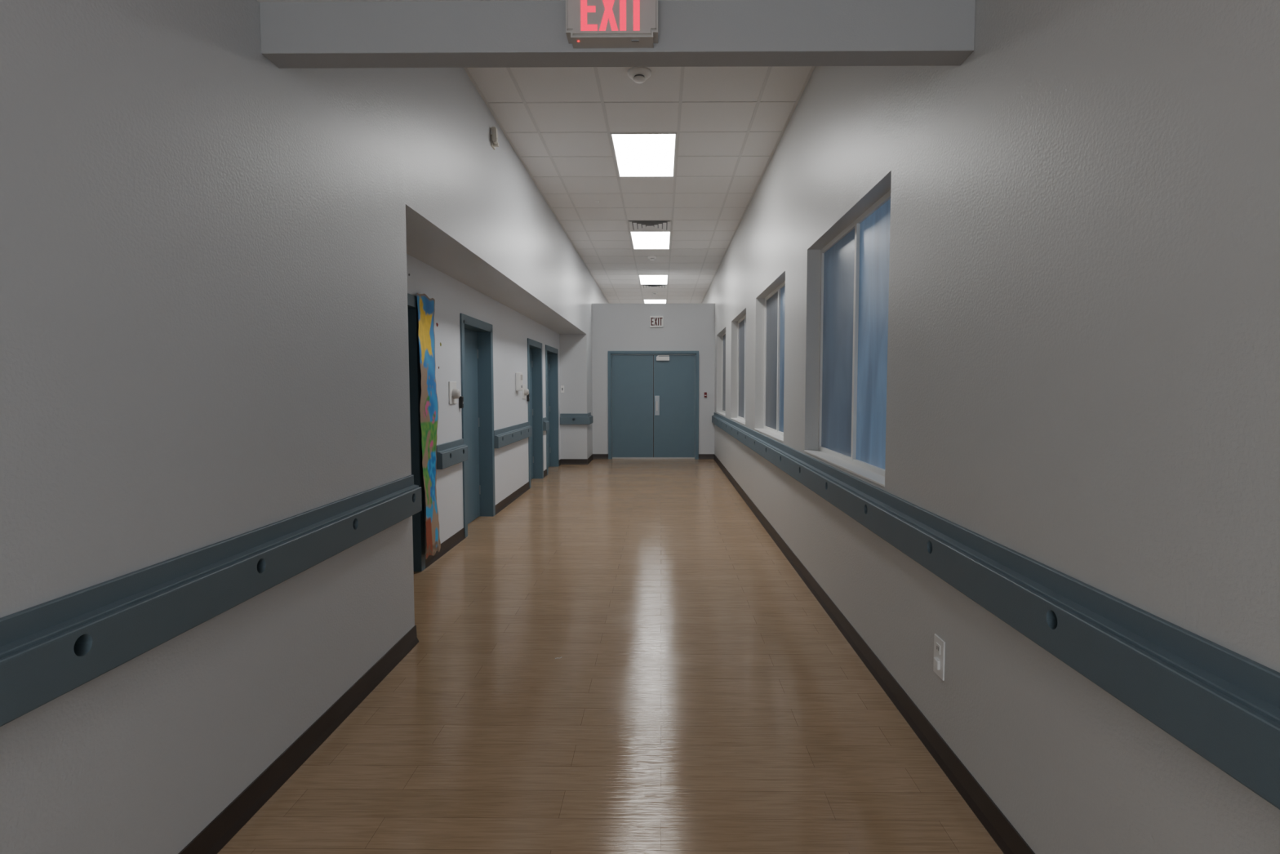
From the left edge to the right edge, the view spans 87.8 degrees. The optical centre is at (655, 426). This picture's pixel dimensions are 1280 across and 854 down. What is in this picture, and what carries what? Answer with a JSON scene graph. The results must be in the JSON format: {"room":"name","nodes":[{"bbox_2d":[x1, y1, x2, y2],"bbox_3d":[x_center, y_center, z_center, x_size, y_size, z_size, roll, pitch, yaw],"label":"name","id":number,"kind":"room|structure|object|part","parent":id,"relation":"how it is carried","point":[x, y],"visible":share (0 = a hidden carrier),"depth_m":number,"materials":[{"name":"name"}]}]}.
{"room":"hospital interior","nodes":[
{"label":"hospital interior","id":0,"kind":"room"},
{"bbox_2d":[0,0,608,853],"bbox_3d":[-1.684,-0.886,8.226,0.740,3.660,22.500,0,3,0],"label":"wall","id":1,"kind":"structure","parent":0,"point":[210,248],"depth_m":2.06,"materials":[{"name":"paint"}]},
{"bbox_2d":[0,475,422,726],"bbox_3d":[-1.349,0.559,0.372,0.056,0.200,6.615,0,3,0],"label":"handrail","id":2,"kind":"object","parent":1,"relation":"attached to","point":[51,649],"visible":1,"depth_m":1.78,"materials":[{"name":"plastic"}]},
{"bbox_2d":[178,453,608,853],"bbox_3d":[-1.429,1.073,5.234,0.820,0.100,16.300,0,3,0],"label":"baseboard","id":3,"kind":"structure","parent":1,"relation":"attached to","point":[230,820],"depth_m":2.59,"materials":[{"name":"plastic"}]},
{"bbox_2d":[407,293,425,571],"bbox_3d":[-1.926,0.093,4.664,0.194,2.125,1.080,0,3,0],"label":"door","id":4,"kind":"structure","parent":1,"relation":"in","point":[415,371],"depth_m":5.12,"materials":[{"name":"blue metal"}]},
{"bbox_2d":[417,293,440,559],"bbox_3d":[-1.801,-0.002,5.289,0.035,2.088,0.414,0,3,-2],"label":"mural","id":5,"kind":"object","parent":1,"relation":"attached to","point":[428,408],"visible":1,"depth_m":5.28},
{"bbox_2d":[435,438,468,469],"bbox_3d":[-1.805,0.232,5.909,0.056,0.200,0.740,0,3,0],"label":"handrail","id":6,"kind":"object","parent":1,"relation":"attached to","point":[449,454],"visible":0.98,"depth_m":5.82,"materials":[{"name":"plastic"}]},
{"bbox_2d":[448,381,460,404],"bbox_3d":[-1.800,-0.308,5.977,0.065,0.200,0.200,0,3,0],"label":"plate","id":7,"kind":"object","parent":1,"relation":"attached to","point":[454,393],"visible":1,"depth_m":5.94,"materials":[{"name":"white plastic"}]},
{"bbox_3d":[-1.794,-0.298,5.977,0.055,0.090,0.090,0,3,0],"label":"knob","id":8,"kind":"part","parent":7,"relation":"part of","materials":[{"name":"plastic"}]},
{"bbox_2d":[458,395,463,408],"bbox_3d":[-1.814,-0.231,6.202,0.033,0.110,0.050,0,3,0],"label":"card reader","id":9,"kind":"object","parent":1,"relation":"attached to","point":[461,397],"visible":0.97,"depth_m":6.18,"materials":[{"name":"black plastic"}]},
{"bbox_2d":[459,313,495,537],"bbox_3d":[-1.908,-0.036,6.845,0.194,2.125,1.150,0,3,0],"label":"door","id":10,"kind":"structure","parent":1,"relation":"in","point":[476,335],"depth_m":7.25,"materials":[{"name":"blue metal"}]},
{"bbox_2d":[490,126,498,149],"bbox_3d":[-1.311,-2.353,5.417,0.054,0.140,0.128,0,3,0],"label":"sensor","id":11,"kind":"object","parent":1,"relation":"attached to","point":[494,135],"visible":1,"depth_m":5.37,"materials":[{"name":"beige plastic"}]},
{"bbox_3d":[-1.306,-2.309,5.434,0.042,0.030,0.040,0,3,0],"label":"arm","id":12,"kind":"part","parent":11,"relation":"part of","materials":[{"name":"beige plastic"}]},
{"bbox_2d":[493,422,532,448],"bbox_3d":[-1.785,0.084,8.419,0.056,0.200,1.950,0,3,0],"label":"handrail","id":13,"kind":"object","parent":1,"relation":"attached to","point":[503,437],"visible":1,"depth_m":8.18,"materials":[{"name":"plastic"}]},
{"bbox_2d":[515,372,522,391],"bbox_3d":[-1.778,-0.592,8.665,0.065,0.240,0.180,0,3,0],"label":"intercom","id":14,"kind":"object","parent":1,"relation":"attached to","point":[518,375],"visible":1,"depth_m":8.58,"materials":[{"name":"white plastic"}]},
{"bbox_2d":[522,383,528,398],"bbox_3d":[-1.774,-0.487,9.102,0.065,0.200,0.200,0,3,0],"label":"plate","id":15,"kind":"object","parent":1,"relation":"attached to","point":[525,391],"visible":0.99,"depth_m":9.07,"materials":[{"name":"white plastic"}]},
{"bbox_3d":[-1.801,-0.487,9.102,0.012,0.200,0.200,0,3,0],"label":"mounting plate","id":16,"kind":"part","parent":15,"relation":"part of","materials":[{"name":"white plastic"}]},
{"bbox_3d":[-1.769,-0.477,9.102,0.055,0.090,0.090,0,3,0],"label":"knob","id":17,"kind":"part","parent":15,"relation":"part of","materials":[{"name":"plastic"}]},
{"bbox_2d":[526,393,529,401],"bbox_3d":[-1.789,-0.415,9.316,0.033,0.110,0.050,0,3,0],"label":"card reader","id":18,"kind":"object","parent":1,"relation":"attached to","point":[528,395],"visible":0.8,"depth_m":9.29,"materials":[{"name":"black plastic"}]},
{"bbox_2d":[527,337,543,488],"bbox_3d":[-1.883,-0.219,9.940,0.194,2.125,1.110,0,3,0],"label":"door","id":19,"kind":"structure","parent":1,"relation":"in","point":[535,362],"depth_m":10.39,"materials":[{"name":"blue metal"}]},
{"bbox_2d":[542,417,549,431],"bbox_3d":[-1.766,-0.050,10.680,0.056,0.200,0.320,0,3,0],"label":"handrail","id":20,"kind":"object","parent":1,"relation":"attached to","point":[545,423],"visible":1,"depth_m":10.58,"materials":[{"name":"plastic"}]},
{"bbox_2d":[545,344,559,474],"bbox_3d":[-1.871,-0.309,11.467,0.194,2.125,1.250,0,3,0],"label":"door","id":21,"kind":"structure","parent":1,"relation":"in","point":[551,353],"depth_m":11.99,"materials":[{"name":"blue metal"}]},
{"bbox_2d":[560,385,564,392],"bbox_3d":[-1.733,-0.704,12.335,0.065,0.130,0.018,0,3,0],"label":"wall switch","id":22,"kind":"object","parent":1,"relation":"attached to","point":[562,386],"visible":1,"depth_m":12.33,"materials":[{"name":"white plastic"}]},
{"bbox_2d":[560,412,593,424],"bbox_3d":[-1.498,-0.164,12.622,0.551,0.200,0.606,0,3,0],"label":"handrail","id":23,"kind":"object","parent":1,"relation":"attached to","point":[565,419],"visible":1,"depth_m":12.32,"materials":[{"name":"plastic"}]},
{"bbox_2d":[257,0,565,2],"bbox_3d":[-0.158,-1.349,-0.404,2.450,0.100,5.350,0,3,0],"label":"ceiling","id":24,"kind":"structure","parent":0,"point":[259,1],"depth_m":2.27,"materials":[{"name":"tile"}]},
{"bbox_2d":[217,458,1003,853],"bbox_3d":[-0.384,0.991,8.326,3.700,0.100,22.900,0,3,0],"label":"floor","id":25,"kind":"structure","parent":0,"point":[700,697],"depth_m":2.93,"materials":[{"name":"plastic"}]},
{"bbox_2d":[466,66,812,303],"bbox_3d":[-0.327,-2.922,10.800,3.370,0.100,17.100,0,3,0],"label":"ceiling","id":26,"kind":"structure","parent":0,"point":[715,83],"depth_m":6.20,"materials":[{"name":"tile"}]},
{"bbox_2d":[259,0,975,68],"bbox_3d":[-0.136,-1.829,2.302,2.450,1.080,0.110,0,3,0],"label":"beam","id":27,"kind":"structure","parent":26,"relation":"attached to","point":[691,33],"depth_m":2.28,"materials":[{"name":"paint"}]},
{"bbox_2d":[565,0,657,48],"bbox_3d":[-0.145,-1.372,2.234,0.306,0.160,0.082,0,3,0],"label":"exit sign","id":28,"kind":"object","parent":27,"relation":"attached to","point":[589,24],"visible":1,"depth_m":2.20,"materials":[{"name":"plastic"}]},
{"bbox_2d":[463,66,815,303],"bbox_3d":[-0.067,-2.872,10.830,2.450,0.005,17.040,0,3,0],"label":"grid","id":29,"kind":"object","parent":26,"relation":"attached to","point":[770,68],"visible":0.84,"depth_m":6.27,"materials":[{"name":"white metal"}]},
{"bbox_2d":[627,66,651,83],"bbox_3d":[-0.116,-2.478,4.703,0.168,0.068,0.168,0,3,0],"label":"smoke detector","id":30,"kind":"object","parent":26,"relation":"attached to","point":[638,74],"visible":0.98,"depth_m":4.67,"materials":[{"name":"plastic"}]},
{"bbox_2d":[609,133,676,177],"bbox_3d":[-0.102,-2.609,6.418,0.586,0.008,1.196,0,3,0],"label":"recessed light","id":31,"kind":"object","parent":26,"relation":"in","point":[636,154],"visible":1,"depth_m":6.31,"materials":[{"name":"white plastic"}]},
{"bbox_2d":[628,220,671,231],"bbox_3d":[-0.080,-2.767,9.159,0.570,0.013,0.570,0,3,0],"label":"ceiling vent","id":32,"kind":"object","parent":26,"relation":"in","point":[634,225],"visible":1,"depth_m":9.15,"materials":[{"name":"grey plastic"}]},
{"bbox_2d":[630,231,671,248],"bbox_3d":[-0.073,-2.825,10.072,0.586,0.008,1.196,0,3,0],"label":"recessed light","id":33,"kind":"object","parent":26,"relation":"in","point":[640,240],"visible":1,"depth_m":10.05,"materials":[{"name":"white plastic"}]},
{"bbox_2d":[647,256,656,260],"bbox_3d":[-0.063,-2.874,11.351,0.151,0.061,0.151,0,3,0],"label":"smoke detector","id":34,"kind":"object","parent":26,"relation":"attached to","point":[651,258],"visible":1,"depth_m":11.32,"materials":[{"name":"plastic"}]},
{"bbox_2d":[638,275,667,284],"bbox_3d":[-0.044,-3.041,13.725,0.586,0.008,1.196,0,3,0],"label":"recessed light","id":35,"kind":"object","parent":26,"relation":"in","point":[644,279],"visible":1,"depth_m":13.70,"materials":[{"name":"white plastic"}]},
{"bbox_2d":[640,284,666,288],"bbox_3d":[-0.036,-3.091,14.637,0.570,0.013,0.570,0,3,0],"label":"ceiling vent","id":36,"kind":"object","parent":26,"relation":"in","point":[642,286],"visible":1,"depth_m":14.59,"materials":[{"name":"grey plastic"}]},
{"bbox_2d":[643,299,666,303],"bbox_3d":[-0.014,-3.256,17.379,0.586,0.008,1.196,0,3,0],"label":"recessed light","id":37,"kind":"object","parent":26,"relation":"in","point":[646,301],"visible":0.59,"depth_m":17.20,"materials":[{"name":"white plastic"}]},
{"bbox_2d":[591,303,715,453],"bbox_3d":[-0.048,-0.908,13.345,2.450,3.100,0.150,0,3,0],"label":"wall","id":38,"kind":"structure","parent":0,"point":[615,326],"depth_m":13.22,"materials":[{"name":"paint"}]},
{"bbox_2d":[608,351,698,458],"bbox_3d":[-0.048,-0.438,13.348,1.810,2.160,0.180,0,3,0],"label":"door","id":39,"kind":"structure","parent":38,"relation":"in","point":[653,396],"depth_m":13.32,"materials":[{"name":"blue metal"}]},
{"bbox_3d":[0.027,-0.431,13.324,0.090,0.390,0.008,0,3,0],"label":"push plate","id":40,"kind":"part","parent":39,"relation":"part of","materials":[{"name":"metal"}]},
{"bbox_2d":[649,315,663,327],"bbox_3d":[0.017,-2.088,13.176,0.270,0.225,0.047,0,3,0],"label":"exit sign","id":41,"kind":"object","parent":38,"relation":"attached to","point":[655,321],"visible":1,"depth_m":13.16,"materials":[{"name":"white plastic"}]},
{"bbox_2d":[698,453,714,458],"bbox_3d":[1.017,0.594,13.342,0.320,0.100,0.016,0,3,0],"label":"baseboard","id":42,"kind":"structure","parent":38,"relation":"attached to","point":[700,455],"depth_m":13.34,"materials":[{"name":"plastic"}]},
{"bbox_2d":[702,0,1279,853],"bbox_3d":[1.256,-0.885,8.202,0.240,3.660,22.500,0,3,0],"label":"wall","id":43,"kind":"structure","parent":0,"point":[1083,381],"depth_m":1.80,"materials":[{"name":"paint"}]},
{"bbox_2d":[715,332,725,416],"bbox_3d":[1.232,-0.973,11.929,0.139,1.485,1.780,0,3,0],"label":"window","id":44,"kind":"structure","parent":43,"relation":"in","point":[723,336],"depth_m":12.60,"materials":[{"name":"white glass"}]},
{"bbox_3d":[1.214,-0.237,11.973,0.104,0.012,1.778,0,3,0],"label":"sill","id":45,"kind":"part","parent":44,"relation":"part of","materials":[{"name":"white paint"}]},
{"bbox_3d":[1.282,-0.973,11.928,0.039,1.485,1.780,0,3,0],"label":"frame","id":46,"kind":"part","parent":44,"relation":"part of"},
{"bbox_3d":[1.290,-0.998,12.366,0.008,1.421,0.839,0,3,0],"label":"pane","id":47,"kind":"part","parent":44,"relation":"part of","materials":[{"name":"grey glass"}]},
{"bbox_2d":[730,314,746,425],"bbox_3d":[1.210,-0.817,9.294,0.139,1.485,1.780,0,3,0],"label":"window","id":48,"kind":"structure","parent":43,"relation":"in","point":[741,366],"depth_m":9.79,"materials":[{"name":"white glass"}]},
{"bbox_3d":[1.193,-0.082,9.337,0.104,0.012,1.778,0,3,0],"label":"sill","id":49,"kind":"part","parent":48,"relation":"part of","materials":[{"name":"white paint"}]},
{"bbox_3d":[1.260,-0.817,9.293,0.039,1.485,1.780,0,3,0],"label":"frame","id":50,"kind":"part","parent":48,"relation":"part of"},
{"bbox_3d":[1.268,-0.843,9.731,0.008,1.421,0.839,0,3,0],"label":"pane","id":51,"kind":"part","parent":48,"relation":"part of","materials":[{"name":"grey glass"}]},
{"bbox_2d":[754,280,785,442],"bbox_3d":[1.189,-0.661,6.658,0.139,1.485,1.780,0,3,0],"label":"window","id":52,"kind":"structure","parent":43,"relation":"in","point":[775,302],"depth_m":6.96,"materials":[{"name":"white glass"}]},
{"bbox_3d":[1.172,0.074,6.702,0.104,0.012,1.778,0,3,0],"label":"sill","id":53,"kind":"part","parent":52,"relation":"part of","materials":[{"name":"white paint"}]},
{"bbox_3d":[1.247,-0.687,7.096,0.008,1.421,0.839,0,3,0],"label":"pane","id":54,"kind":"part","parent":52,"relation":"part of","materials":[{"name":"grey glass"}]},
{"bbox_3d":[1.239,-0.661,6.658,0.039,1.485,1.780,0,3,0],"label":"frame","id":55,"kind":"part","parent":52,"relation":"part of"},
{"bbox_3d":[1.240,-0.635,6.220,0.008,1.421,0.839,0,3,0],"label":"pane","id":56,"kind":"part","parent":52,"relation":"part of","materials":[{"name":"blue glass"}]},
{"bbox_2d":[713,454,1035,853],"bbox_3d":[1.103,1.075,5.214,0.016,0.100,16.300,0,3,0],"label":"baseboard","id":57,"kind":"structure","parent":43,"relation":"attached to","point":[997,824],"depth_m":2.75,"materials":[{"name":"plastic"}]},
{"bbox_2d":[933,633,945,680],"bbox_3d":[1.081,0.881,2.548,0.018,0.150,0.090,0,3,0],"label":"wall outlet","id":58,"kind":"object","parent":43,"relation":"attached to","point":[939,644],"visible":1,"depth_m":2.53,"materials":[{"name":"white plastic"}]},
{"bbox_2d":[933,657,940,670],"bbox_3d":[1.078,0.908,2.549,0.012,0.037,0.040,0,3,0],"label":"socket","id":59,"kind":"object","parent":58,"relation":"attached to","point":[936,664],"depth_m":2.54,"materials":[{"name":"white plastic"}]},
{"bbox_2d":[935,642,940,654],"bbox_3d":[1.082,0.849,2.546,0.004,0.035,0.036,0,3,0],"label":"socket","id":60,"kind":"object","parent":58,"relation":"attached to","point":[937,644],"depth_m":2.55,"materials":[{"name":"white plastic"}]},
{"bbox_2d":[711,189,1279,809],"bbox_3d":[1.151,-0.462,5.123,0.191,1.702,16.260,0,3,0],"label":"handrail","id":61,"kind":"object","parent":43,"relation":"in","point":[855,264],"depth_m":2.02,"materials":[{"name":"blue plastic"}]},
{"bbox_3d":[1.226,-0.531,4.460,0.008,1.421,0.839,0,3,0],"label":"pane","id":62,"kind":"part","parent":61,"relation":"part of","materials":[{"name":"blue glass"}]},
{"bbox_3d":[1.151,0.230,4.066,0.104,0.012,1.778,0,3,0],"label":"sill","id":63,"kind":"part","parent":61,"relation":"part of","materials":[{"name":"white paint"}]},
{"bbox_3d":[1.219,-0.480,3.585,0.008,1.421,0.839,0,3,0],"label":"pane","id":64,"kind":"part","parent":61,"relation":"part of","materials":[{"name":"blue glass"}]},
{"bbox_3d":[1.083,0.288,5.167,0.056,0.200,16.260,0,3,0],"label":"handrail","id":65,"kind":"part","parent":61,"relation":"part of","materials":[{"name":"plastic"}]}
]}

